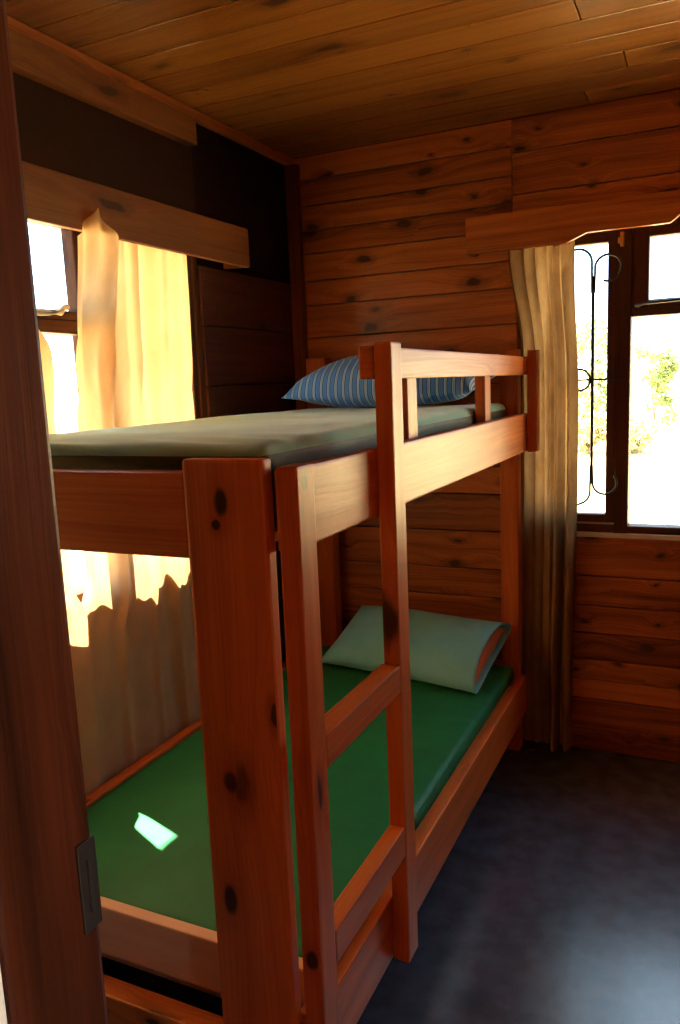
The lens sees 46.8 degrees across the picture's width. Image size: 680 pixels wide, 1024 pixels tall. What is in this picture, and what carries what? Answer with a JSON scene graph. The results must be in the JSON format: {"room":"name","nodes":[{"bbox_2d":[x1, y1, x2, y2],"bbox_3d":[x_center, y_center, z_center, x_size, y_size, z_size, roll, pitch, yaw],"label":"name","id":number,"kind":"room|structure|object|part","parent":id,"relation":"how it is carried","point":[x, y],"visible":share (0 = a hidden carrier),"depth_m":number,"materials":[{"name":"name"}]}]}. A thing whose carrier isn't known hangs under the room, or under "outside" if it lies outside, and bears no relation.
{"room":"bunk bedroom","nodes":[
{"label":"bunk bedroom","id":0,"kind":"room"},
{"bbox_2d":[13,72,295,661],"bbox_3d":[-0.753,-0.154,2.425,0.110,2.600,2.715,2,10,25],"label":"wall","id":1,"kind":"structure","parent":0,"point":[246,313],"depth_m":2.90,"materials":[{"name":"brown wood"}]},
{"bbox_2d":[8,27,196,146],"bbox_3d":[-0.893,-1.155,1.883,0.036,0.089,1.825,2,10,25],"label":"trim","id":2,"kind":"structure","parent":1,"relation":"attached to","point":[31,59],"depth_m":2.25,"materials":[{"name":"brown wood"}]},
{"bbox_2d":[28,221,206,603],"bbox_3d":[-0.822,-0.287,2.195,0.122,1.179,1.520,2,10,25],"label":"window","id":3,"kind":"structure","parent":1,"relation":"in","point":[58,321],"depth_m":2.29,"materials":[{"name":"brown wood"}]},
{"bbox_3d":[-0.965,-0.631,1.898,0.045,0.295,0.922,2,10,25],"label":"sash","id":4,"kind":"part","parent":3,"relation":"part of","materials":[{"name":"brown wood"}]},
{"bbox_3d":[-0.630,-0.365,2.632,0.045,1.080,0.492,2,10,25],"label":"sash","id":5,"kind":"part","parent":3,"relation":"part of","materials":[{"name":"brown wood"}]},
{"bbox_2d":[22,161,249,269],"bbox_3d":[-0.785,-0.817,2.056,0.104,0.137,1.915,2,10,25],"label":"pelmet","id":6,"kind":"object","parent":1,"relation":"attached to","point":[53,198],"visible":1,"depth_m":2.31,"materials":[{"name":"brown wood"}]},
{"bbox_2d":[39,330,101,796],"bbox_3d":[-0.901,0.075,1.890,0.078,1.670,0.737,2,10,25],"label":"curtain","id":7,"kind":"object","parent":6,"relation":"hanging from","point":[81,657],"visible":0.15,"depth_m":2.25,"materials":[{"name":"beige fabric"}]},
{"bbox_2d":[76,208,200,784],"bbox_3d":[-0.586,-0.040,2.496,0.127,1.678,0.762,2,10,25],"label":"curtain","id":8,"kind":"object","parent":6,"relation":"hanging from","point":[134,366],"visible":0.64,"depth_m":2.46,"materials":[{"name":"beige fabric"}]},
{"bbox_2d":[7,15,292,165],"bbox_3d":[-0.747,-1.273,2.193,0.030,0.030,2.540,2,10,25],"label":"trim","id":9,"kind":"structure","parent":1,"relation":"attached to","point":[201,119],"depth_m":2.50,"materials":[{"name":"brown wood"}]},
{"bbox_2d":[5,0,679,157],"bbox_3d":[0.492,-1.281,1.630,2.970,0.060,2.715,2,10,25],"label":"ceiling","id":10,"kind":"structure","parent":0,"point":[297,78],"depth_m":2.31,"materials":[{"name":"brown wood"}]},
{"bbox_2d":[101,739,679,1023],"bbox_3d":[0.178,1.391,1.150,2.990,0.120,4.720,2,10,25],"label":"floor","id":11,"kind":"structure","parent":0,"point":[556,900],"depth_m":2.24,"materials":[{"name":"concrete"}]},
{"bbox_2d":[53,342,539,1023],"bbox_3d":[-0.082,0.314,2.428,1.004,1.620,1.981,2,10,25],"label":"bunk bed","id":12,"kind":"object","parent":11,"relation":"on","point":[217,514],"visible":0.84,"depth_m":1.48,"materials":[{"name":"red wood"}]},
{"bbox_3d":[-0.528,-0.005,1.521,0.590,0.154,0.040,2,10,25],"label":"foot rail","id":13,"kind":"part","parent":12,"relation":"part of","materials":[{"name":"red wood"}]},
{"bbox_3d":[-0.502,0.819,2.712,0.033,0.168,1.863,2,10,25],"label":"rail","id":14,"kind":"part","parent":12,"relation":"part of","materials":[{"name":"red wood"}]},
{"bbox_3d":[-0.453,0.937,1.737,0.882,0.121,0.030,2,10,25],"label":"foot rail","id":15,"kind":"part","parent":12,"relation":"part of","materials":[{"name":"brown wood"}]},
{"bbox_3d":[-0.166,0.593,1.447,0.163,1.388,0.032,2,10,25],"label":"post","id":16,"kind":"part","parent":12,"relation":"part of","materials":[{"name":"red wood"}]},
{"bbox_2d":[49,403,505,526],"bbox_3d":[-0.135,-0.203,2.363,0.855,0.166,1.834,2,10,25],"label":"mattress","id":17,"kind":"object","parent":12,"relation":"on","point":[304,435],"visible":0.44,"depth_m":1.63,"materials":[{"name":"fabric"}]},
{"bbox_2d":[282,355,494,407],"bbox_3d":[0.184,-0.502,2.980,0.770,0.204,0.325,3,10,28],"label":"pillow","id":18,"kind":"object","parent":17,"relation":"on","point":[338,383],"visible":0.55,"depth_m":2.91,"materials":[{"name":"blue fabric"}]},
{"bbox_2d":[87,645,513,957],"bbox_3d":[-0.069,0.812,2.550,0.878,0.148,1.772,2,10,25],"label":"mattress","id":19,"kind":"object","parent":12,"relation":"on","point":[151,833],"visible":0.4,"depth_m":2.19,"materials":[{"name":"green fabric"}]},
{"bbox_2d":[322,605,510,693],"bbox_3d":[0.291,0.522,3.159,0.700,0.204,0.347,4,11,34],"label":"pillow","id":20,"kind":"object","parent":19,"relation":"on","point":[455,652],"visible":0.85,"depth_m":3.04,"materials":[{"name":"fabric"}]},
{"bbox_3d":[-0.059,0.146,3.461,0.092,1.620,0.064,2,10,25],"label":"post","id":21,"kind":"part","parent":12,"relation":"part of","materials":[{"name":"red wood"}]},
{"bbox_3d":[0.313,-0.157,2.184,0.033,0.142,1.929,2,10,25],"label":"rail","id":22,"kind":"part","parent":12,"relation":"part of","materials":[{"name":"red wood"}]},
{"bbox_3d":[0.336,0.875,2.325,0.042,0.154,1.863,2,10,25],"label":"rail","id":23,"kind":"part","parent":12,"relation":"part of","materials":[{"name":"red wood"}]},
{"bbox_3d":[0.382,-0.433,2.310,0.033,0.068,1.557,2,10,25],"label":"guard rail","id":24,"kind":"part","parent":12,"relation":"part of","materials":[{"name":"red wood"}]},
{"bbox_3d":[0.335,0.678,3.365,0.733,0.168,0.034,2,10,25],"label":"head rail","id":25,"kind":"part","parent":12,"relation":"part of","materials":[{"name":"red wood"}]},
{"bbox_3d":[0.680,0.175,3.116,0.070,1.610,0.064,2,10,25],"label":"post","id":26,"kind":"part","parent":12,"relation":"part of","materials":[{"name":"red wood"}]},
{"bbox_2d":[292,88,679,762],"bbox_3d":[1.092,-0.322,2.980,2.990,2.600,0.110,2,10,25],"label":"wall","id":27,"kind":"structure","parent":0,"point":[386,259],"depth_m":3.12,"materials":[{"name":"brown wood"}]},
{"bbox_2d":[284,164,307,409],"bbox_3d":[-0.153,-0.264,3.500,0.056,2.424,0.034,2,10,25],"label":"trim","id":28,"kind":"structure","parent":27,"relation":"attached to","point":[292,173],"depth_m":3.36,"materials":[{"name":"brown wood"}]},
{"bbox_2d":[465,190,679,256],"bbox_3d":[1.284,-1.024,2.644,1.740,0.133,0.100,2,10,25],"label":"pelmet","id":29,"kind":"object","parent":27,"relation":"attached to","point":[562,224],"visible":1,"depth_m":2.81,"materials":[{"name":"brown wood"}]},
{"bbox_2d":[508,240,578,751],"bbox_3d":[0.783,-0.039,3.042,0.267,2.012,0.087,2,10,25],"label":"curtain","id":30,"kind":"object","parent":29,"relation":"hanging from","point":[542,278],"visible":0.91,"depth_m":3.03,"materials":[{"name":"brown fabric"}]},
{"bbox_2d":[517,216,679,540],"bbox_3d":[1.387,-0.474,2.776,1.512,1.179,0.126,2,10,25],"label":"window","id":31,"kind":"structure","parent":27,"relation":"in","point":[628,294],"depth_m":2.91,"materials":[{"name":"brown wood"}]},
{"bbox_2d":[521,248,622,505],"bbox_3d":[0.834,-0.492,3.000,0.456,1.050,0.012,2,10,25],"label":"window grille","id":32,"kind":"object","parent":31,"relation":"attached to","point":[591,379],"visible":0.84,"depth_m":2.94,"materials":[{"name":"black metal"}]},
{"bbox_3d":[0.888,-0.496,3.025,0.337,1.073,0.045,2,10,25],"label":"sash","id":33,"kind":"part","parent":31,"relation":"part of","materials":[{"name":"brown wood"}]},
{"bbox_3d":[1.417,0.077,2.881,1.512,0.056,0.091,2,10,25],"label":"sill","id":34,"kind":"part","parent":31,"relation":"part of","materials":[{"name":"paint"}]},
{"bbox_3d":[1.327,-0.875,2.749,0.570,0.275,0.045,2,10,25],"label":"sash","id":35,"kind":"part","parent":31,"relation":"part of","materials":[{"name":"brown wood"}]},
{"bbox_2d":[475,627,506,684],"bbox_3d":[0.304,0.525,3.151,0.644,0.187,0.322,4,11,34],"label":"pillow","id":36,"kind":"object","parent":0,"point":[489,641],"depth_m":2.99,"materials":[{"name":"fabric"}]},
{"bbox_3d":[-0.029,0.107,0.615,2.970,2.600,0.105,2,10,25],"label":"wall","id":37,"kind":"structure","parent":0,"visible":0},
{"bbox_2d":[0,0,107,1023],"bbox_3d":[0.083,0.343,0.588,1.100,2.135,0.142,2,10,25],"label":"door frame","id":38,"kind":"structure","parent":37,"relation":"in","point":[51,969],"depth_m":0.75,"materials":[{"name":"wood"}]},
{"bbox_3d":[-0.382,0.345,0.739,0.131,2.120,0.018,2,10,25],"label":"casing","id":39,"kind":"part","parent":38,"relation":"part of","materials":[{"name":"beige wood"}]},
{"bbox_3d":[-0.271,0.392,0.830,0.024,0.100,0.026,2,10,25],"label":"strike plate","id":40,"kind":"part","parent":38,"relation":"part of","materials":[{"name":"metal"}]},
{"label":"outside","id":41,"kind":"structure","parent":0,"visible":0},
{"bbox_2d":[54,346,679,588],"bbox_3d":[2.993,-1.575,10.201,90.000,3.181,75.000,2,10,25],"label":"ground","id":42,"kind":"structure","parent":41,"point":[654,473],"depth_m":10.74,"materials":[{"name":"white"}]},
{"bbox_2d":[578,408,605,454],"bbox_3d":[3.727,-1.170,11.590,0.636,0.708,0.722,2,10,25],"label":"shrub","id":43,"kind":"object","parent":42,"relation":"on","point":[599,433],"visible":0.67,"depth_m":11.54,"materials":[{"name":"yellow plant"}]},
{"bbox_2d":[576,309,632,414],"bbox_3d":[4.803,-2.682,14.680,1.308,2.142,1.428,-7,10,-25],"label":"shrub","id":44,"kind":"object","parent":42,"relation":"on","point":[581,347],"visible":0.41,"depth_m":14.76,"materials":[{"name":"green plant"}]},
{"bbox_3d":[4.845,-2.471,14.844,0.714,1.668,0.381,-3,9,-2],"label":"stem","id":45,"kind":"part","parent":44,"relation":"part of","materials":[{"name":"yellow plant"}]},
{"bbox_2d":[631,416,662,453],"bbox_3d":[4.264,-1.089,11.339,0.767,0.599,0.623,2,10,25],"label":"shrub","id":46,"kind":"object","parent":42,"relation":"on","point":[647,436],"visible":0.6,"depth_m":11.24,"materials":[{"name":"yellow plant"}]},
{"bbox_3d":[4.294,-1.013,11.303,0.252,0.438,0.172,-7,10,-28],"label":"stem","id":47,"kind":"part","parent":46,"relation":"part of","materials":[{"name":"yellow plant"}]},
{"bbox_2d":[633,342,679,429],"bbox_3d":[5.449,-2.105,13.316,0.891,1.543,0.740,-8,11,-32],"label":"shrub","id":48,"kind":"object","parent":42,"relation":"on","point":[665,370],"visible":0.99,"depth_m":13.22,"materials":[{"name":"green plant"}]},
{"bbox_3d":[5.439,-1.992,13.425,0.334,1.285,0.237,-1,9,7],"label":"stem","id":49,"kind":"part","parent":48,"relation":"part of","materials":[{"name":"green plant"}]}
]}

